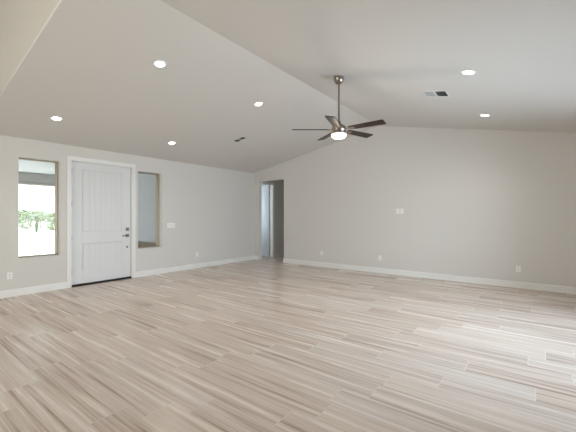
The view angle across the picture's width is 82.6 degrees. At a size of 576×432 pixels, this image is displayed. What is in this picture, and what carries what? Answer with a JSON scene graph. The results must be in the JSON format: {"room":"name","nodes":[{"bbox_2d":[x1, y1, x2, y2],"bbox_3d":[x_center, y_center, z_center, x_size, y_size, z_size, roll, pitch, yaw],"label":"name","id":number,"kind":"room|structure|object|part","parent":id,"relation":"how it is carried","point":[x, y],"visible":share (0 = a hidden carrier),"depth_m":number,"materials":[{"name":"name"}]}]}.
{"room":"empty living room","nodes":[
{"label":"empty living room","id":0,"kind":"room"},
{"bbox_2d":[0,0,59,93],"bbox_3d":[-1.695,-2.490,2.783,8.260,2.260,0.005,0,0,37],"label":"wall","id":1,"kind":"structure","parent":0,"point":[21,21],"depth_m":3.98,"materials":[{"name":"grey paint"}]},
{"bbox_2d":[0,0,61,95],"bbox_3d":[-1.696,-1.774,2.781,8.262,0.831,0.012,0,0,37],"label":"trim","id":2,"kind":"structure","parent":1,"relation":"attached to","point":[60,0],"depth_m":3.62,"materials":[{"name":"white paint"}]},
{"bbox_2d":[19,160,54,174],"bbox_3d":[-6.631,-1.360,7.670,4.970,0.120,10.640,0,0,37],"label":"ceiling","id":3,"kind":"structure","parent":0,"point":[24,165],"depth_m":8.79,"materials":[{"name":"paint"}]},
{"bbox_2d":[0,135,253,290],"bbox_3d":[-4.931,-1.120,5.558,0.250,5.000,12.420,0,0,37],"label":"wall","id":4,"kind":"structure","parent":0,"point":[211,209],"depth_m":7.95,"materials":[{"name":"grey paint"}]},
{"bbox_2d":[7,272,11,279],"bbox_3d":[-4.742,1.020,5.591,0.009,0.116,0.072,0,0,37],"label":"wall outlet","id":5,"kind":"object","parent":4,"relation":"attached to","point":[9,275],"visible":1,"depth_m":5.59,"materials":[{"name":"white plastic"}]},
{"bbox_2d":[0,282,66,298],"bbox_3d":[-6.323,1.317,3.496,0.016,0.125,6.952,0,0,37],"label":"baseboard","id":6,"kind":"structure","parent":4,"relation":"attached to","point":[62,285],"depth_m":5.83,"materials":[{"name":"white paint"}]},
{"bbox_2d":[19,158,57,257],"bbox_3d":[-4.621,-0.145,6.042,0.140,1.760,0.625,0,0,37],"label":"window","id":7,"kind":"structure","parent":4,"relation":"in","point":[55,163],"depth_m":6.24,"materials":[{"name":"plastic"}]},
{"bbox_2d":[67,156,135,287],"bbox_3d":[-3.917,0.114,6.879,0.275,2.533,1.346,0,0,37],"label":"door","id":8,"kind":"structure","parent":4,"relation":"in","point":[101,194],"depth_m":6.79,"materials":[{"name":"white paint"}]},
{"bbox_3d":[-3.869,-0.297,6.847,0.039,1.255,0.787,0,0,37],"label":"panel","id":9,"kind":"part","parent":8,"relation":"part of","materials":[{"name":"white paint"}]},
{"bbox_3d":[-3.869,0.818,6.847,0.039,0.545,0.787,0,0,37],"label":"panel","id":10,"kind":"part","parent":8,"relation":"part of","materials":[{"name":"white paint"}]},
{"bbox_2d":[138,172,158,247],"bbox_3d":[-3.341,-0.138,7.735,0.140,1.755,0.590,0,0,37],"label":"window","id":11,"kind":"structure","parent":4,"relation":"in","point":[157,175],"depth_m":7.95,"materials":[{"name":"plastic"}]},
{"bbox_2d":[167,223,174,227],"bbox_3d":[-2.877,0.234,8.057,0.011,0.103,0.194,0,0,37],"label":"light switch","id":12,"kind":"object","parent":4,"relation":"attached to","point":[169,225],"visible":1,"depth_m":8.05,"materials":[{"name":"white plastic"}]},
{"bbox_2d":[136,255,253,277],"bbox_3d":[-2.252,1.317,8.881,0.016,0.125,3.856,0,0,37],"label":"baseboard","id":13,"kind":"structure","parent":4,"relation":"attached to","point":[226,261],"depth_m":8.50,"materials":[{"name":"white paint"}]},
{"bbox_2d":[138,173,155,242],"bbox_3d":[-4.984,0.056,9.848,4.970,2.709,0.200,0,0,37],"label":"wall","id":14,"kind":"structure","parent":0,"point":[146,183],"depth_m":8.84,"materials":[{"name":"grey paint"}]},
{"bbox_2d":[138,241,155,246],"bbox_3d":[-5.057,1.055,9.752,4.970,0.710,0.039,0,0,37],"label":"trim","id":15,"kind":"structure","parent":14,"relation":"attached to","point":[140,244],"depth_m":8.79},
{"bbox_2d":[267,180,283,252],"bbox_3d":[-0.011,0.010,11.792,0.140,2.740,3.200,0,0,37],"label":"wall","id":16,"kind":"structure","parent":0,"point":[279,184],"depth_m":11.30,"materials":[{"name":"grey paint"}]},
{"bbox_2d":[275,252,283,256],"bbox_3d":[0.285,1.317,12.054,0.016,0.125,2.425,0,0,37],"label":"baseboard","id":17,"kind":"structure","parent":16,"relation":"attached to","point":[279,253],"depth_m":11.28,"materials":[{"name":"white paint"}]},
{"bbox_2d":[0,256,575,431],"bbox_3d":[-1.904,1.450,5.482,12.350,0.140,15.950,0,0,37],"label":"floor","id":18,"kind":"structure","parent":0,"point":[267,344],"depth_m":3.22,"materials":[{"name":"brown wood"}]},
{"bbox_2d":[0,0,575,172],"bbox_3d":[0.297,-1.870,5.417,8.760,1.120,6.600,0,0,37],"label":"ceiling","id":19,"kind":"structure","parent":0,"point":[91,67],"depth_m":4.30,"materials":[{"name":"grey paint"}]},
{"bbox_2d":[50,116,62,120],"bbox_3d":[-3.714,-1.567,5.261,0.174,0.048,0.176,0,0,42],"label":"ceiling light","id":20,"kind":"object","parent":19,"relation":"attached to","point":[55,118],"visible":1,"depth_m":5.25,"materials":[{"name":"white"}]},
{"bbox_2d":[153,60,166,67],"bbox_3d":[-1.684,-2.001,4.314,0.174,0.048,0.176,0,0,42],"label":"ceiling light","id":21,"kind":"object","parent":19,"relation":"attached to","point":[158,63],"visible":1,"depth_m":4.31,"materials":[{"name":"white metal"}]},
{"bbox_2d":[233,136,247,142],"bbox_3d":[-1.082,-1.722,7.381,0.325,0.072,0.160,0,0,37],"label":"ceiling vent","id":22,"kind":"object","parent":19,"relation":"in","point":[242,137],"visible":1,"depth_m":7.38,"materials":[{"name":"white metal"}]},
{"bbox_2d":[254,102,262,105],"bbox_3d":[-0.527,-2.001,5.851,0.174,0.048,0.176,0,0,42],"label":"ceiling light","id":23,"kind":"object","parent":19,"relation":"attached to","point":[255,103],"visible":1,"depth_m":5.84,"materials":[{"name":"white"}]},
{"bbox_2d":[292,75,385,140],"bbox_3d":[0.783,-1.595,4.781,1.278,0.918,1.340,0,0,37],"label":"ceiling fan","id":24,"kind":"object","parent":19,"relation":"hanging from","point":[338,130],"visible":0.99,"depth_m":4.74,"materials":[{"name":"silver metal"}]},
{"bbox_3d":[0.323,-1.265,4.812,0.525,0.034,0.137,0,0,1],"label":"blade","id":25,"kind":"part","parent":24,"relation":"part of","materials":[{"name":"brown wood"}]},
{"bbox_3d":[0.619,-1.265,5.211,0.137,0.034,0.525,0,0,-17],"label":"blade","id":26,"kind":"part","parent":24,"relation":"part of","materials":[{"name":"brown wood"}]},
{"bbox_3d":[0.611,-1.265,4.408,0.137,0.034,0.525,0,0,19],"label":"blade","id":27,"kind":"part","parent":24,"relation":"part of","materials":[{"name":"brown wood"}]},
{"bbox_3d":[0.746,-1.169,4.808,0.228,0.067,0.228,0,0,37],"label":"lamp shade","id":28,"kind":"part","parent":24,"relation":"part of","materials":[{"name":"white glass"}]},
{"bbox_3d":[1.090,-1.265,5.053,0.525,0.034,0.137,0,0,-35],"label":"blade","id":29,"kind":"part","parent":24,"relation":"part of","materials":[{"name":"brown wood"}]},
{"bbox_3d":[1.085,-1.265,4.556,0.525,0.034,0.137,0,0,37],"label":"blade","id":30,"kind":"part","parent":24,"relation":"part of","materials":[{"name":"brown wood"}]},
{"bbox_2d":[421,90,449,96],"bbox_3d":[2.190,-1.810,4.863,0.335,0.074,0.280,0,0,37],"label":"ceiling vent","id":31,"kind":"object","parent":19,"relation":"in","point":[444,93],"visible":1,"depth_m":4.86,"materials":[{"name":"white metal"}]},
{"bbox_2d":[460,70,476,74],"bbox_3d":[2.144,-1.708,3.895,0.174,0.048,0.176,0,0,42],"label":"ceiling light","id":32,"kind":"object","parent":19,"relation":"attached to","point":[466,72],"visible":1,"depth_m":3.88,"materials":[{"name":"white"}]},
{"bbox_2d":[254,126,575,286],"bbox_3d":[2.248,-0.400,7.997,8.760,3.560,0.130,0,0,37],"label":"wall","id":33,"kind":"structure","parent":0,"point":[478,203],"depth_m":7.14,"materials":[{"name":"grey paint"}]},
{"bbox_2d":[262,181,274,256],"bbox_3d":[-1.035,0.125,11.044,0.908,2.510,0.766,0,0,37],"label":"door","id":34,"kind":"structure","parent":33,"relation":"in","point":[268,191],"depth_m":11.10,"materials":[{"name":"white paint"}]},
{"bbox_2d":[283,258,575,293],"bbox_3d":[2.678,1.317,7.581,7.039,0.125,0.016,0,0,37],"label":"baseboard","id":35,"kind":"structure","parent":33,"relation":"attached to","point":[495,282],"depth_m":7.02,"materials":[{"name":"white paint"}]},
{"bbox_2d":[516,266,520,271],"bbox_3d":[4.407,1.015,6.277,0.072,0.116,0.009,0,0,37],"label":"wall outlet","id":36,"kind":"object","parent":33,"relation":"attached to","point":[518,268],"visible":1,"depth_m":6.27,"materials":[{"name":"white plastic"}]},
{"bbox_3d":[-6.670,1.475,7.701,5.070,0.130,10.640,0,0,37],"label":"floor","id":37,"kind":"structure","parent":0,"visible":0},
{"bbox_3d":[-11.581,0.235,4.995,0.260,2.349,0.360,0,0,37],"label":"column","id":38,"kind":"structure","parent":37,"relation":"on","visible":0},
{"bbox_2d":[19,172,54,186],"bbox_3d":[-9.306,-1.119,8.004,0.360,0.359,7.945,0,0,37],"label":"beam","id":39,"kind":"structure","parent":38,"relation":"on","point":[25,178],"depth_m":9.96,"materials":[{"name":"beige paint"}]},
{"label":"outside","id":40,"kind":"structure","parent":0,"visible":0},
{"bbox_2d":[19,221,54,255],"bbox_3d":[-27.823,1.660,46.107,220.000,0.240,200.000,0,0,37],"label":"ground","id":41,"kind":"structure","parent":40,"point":[32,242],"depth_m":19.81,"materials":[{"name":"white"}]},
{"bbox_2d":[19,208,32,224],"bbox_3d":[-42.159,0.160,52.034,2.778,2.781,2.833,0,0,37],"label":"tree","id":42,"kind":"object","parent":41,"relation":"on","point":[23,213],"visible":0.59,"depth_m":51.77,"materials":[{"name":"green plant"}]},
{"bbox_2d":[19,220,34,228],"bbox_3d":[-30.343,0.990,38.011,1.539,1.140,1.505,0,0,37],"label":"bush","id":43,"kind":"object","parent":41,"relation":"on","point":[22,226],"visible":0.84,"depth_m":37.83,"materials":[{"name":"green plant"}]},
{"bbox_2d":[27,210,41,222],"bbox_3d":[-45.655,0.239,57.982,3.128,2.621,3.280,0,0,8],"label":"tree","id":44,"kind":"object","parent":41,"relation":"on","point":[34,216],"visible":0.38,"depth_m":57.81,"materials":[{"name":"green plant"}]},
{"bbox_2d":[35,221,37,231],"bbox_3d":[-23.770,1.000,31.000,0.660,1.080,0.240,0,0,37],"label":"cactus","id":45,"kind":"object","parent":41,"relation":"on","point":[36,222],"visible":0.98,"depth_m":30.90,"materials":[{"name":"green plant"}]},
{"bbox_2d":[31,210,46,222],"bbox_3d":[-48.679,0.199,63.918,3.210,2.700,3.493,0,0,37],"label":"tree","id":46,"kind":"object","parent":41,"relation":"on","point":[37,211],"visible":0.25,"depth_m":63.52,"materials":[{"name":"green plant"}]},
{"bbox_2d":[36,213,53,221],"bbox_3d":[-42.564,0.458,58.067,2.897,2.183,3.078,0,0,37],"label":"tree","id":47,"kind":"object","parent":41,"relation":"on","point":[42,215],"visible":0.32,"depth_m":57.24,"materials":[{"name":"green plant"}]},
{"bbox_2d":[42,223,49,229],"bbox_3d":[-26.561,1.140,36.000,0.840,0.800,0.700,0,0,7],"label":"base cabinet","id":48,"kind":"object","parent":41,"relation":"on","point":[44,227],"visible":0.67,"depth_m":35.67,"materials":[{"name":"concrete"}]},
{"bbox_2d":[43,212,54,223],"bbox_3d":[-35.560,0.489,50.038,2.729,2.121,2.748,0,0,37],"label":"tree","id":49,"kind":"object","parent":41,"relation":"on","point":[51,213],"visible":0.41,"depth_m":49.48,"materials":[{"name":"green plant"}]},
{"bbox_2d":[45,222,54,230],"bbox_3d":[-24.463,1.098,34.036,1.209,0.922,1.185,0,0,37],"label":"bush","id":50,"kind":"object","parent":41,"relation":"on","point":[51,224],"visible":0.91,"depth_m":33.78,"materials":[{"name":"green plant"}]}
]}

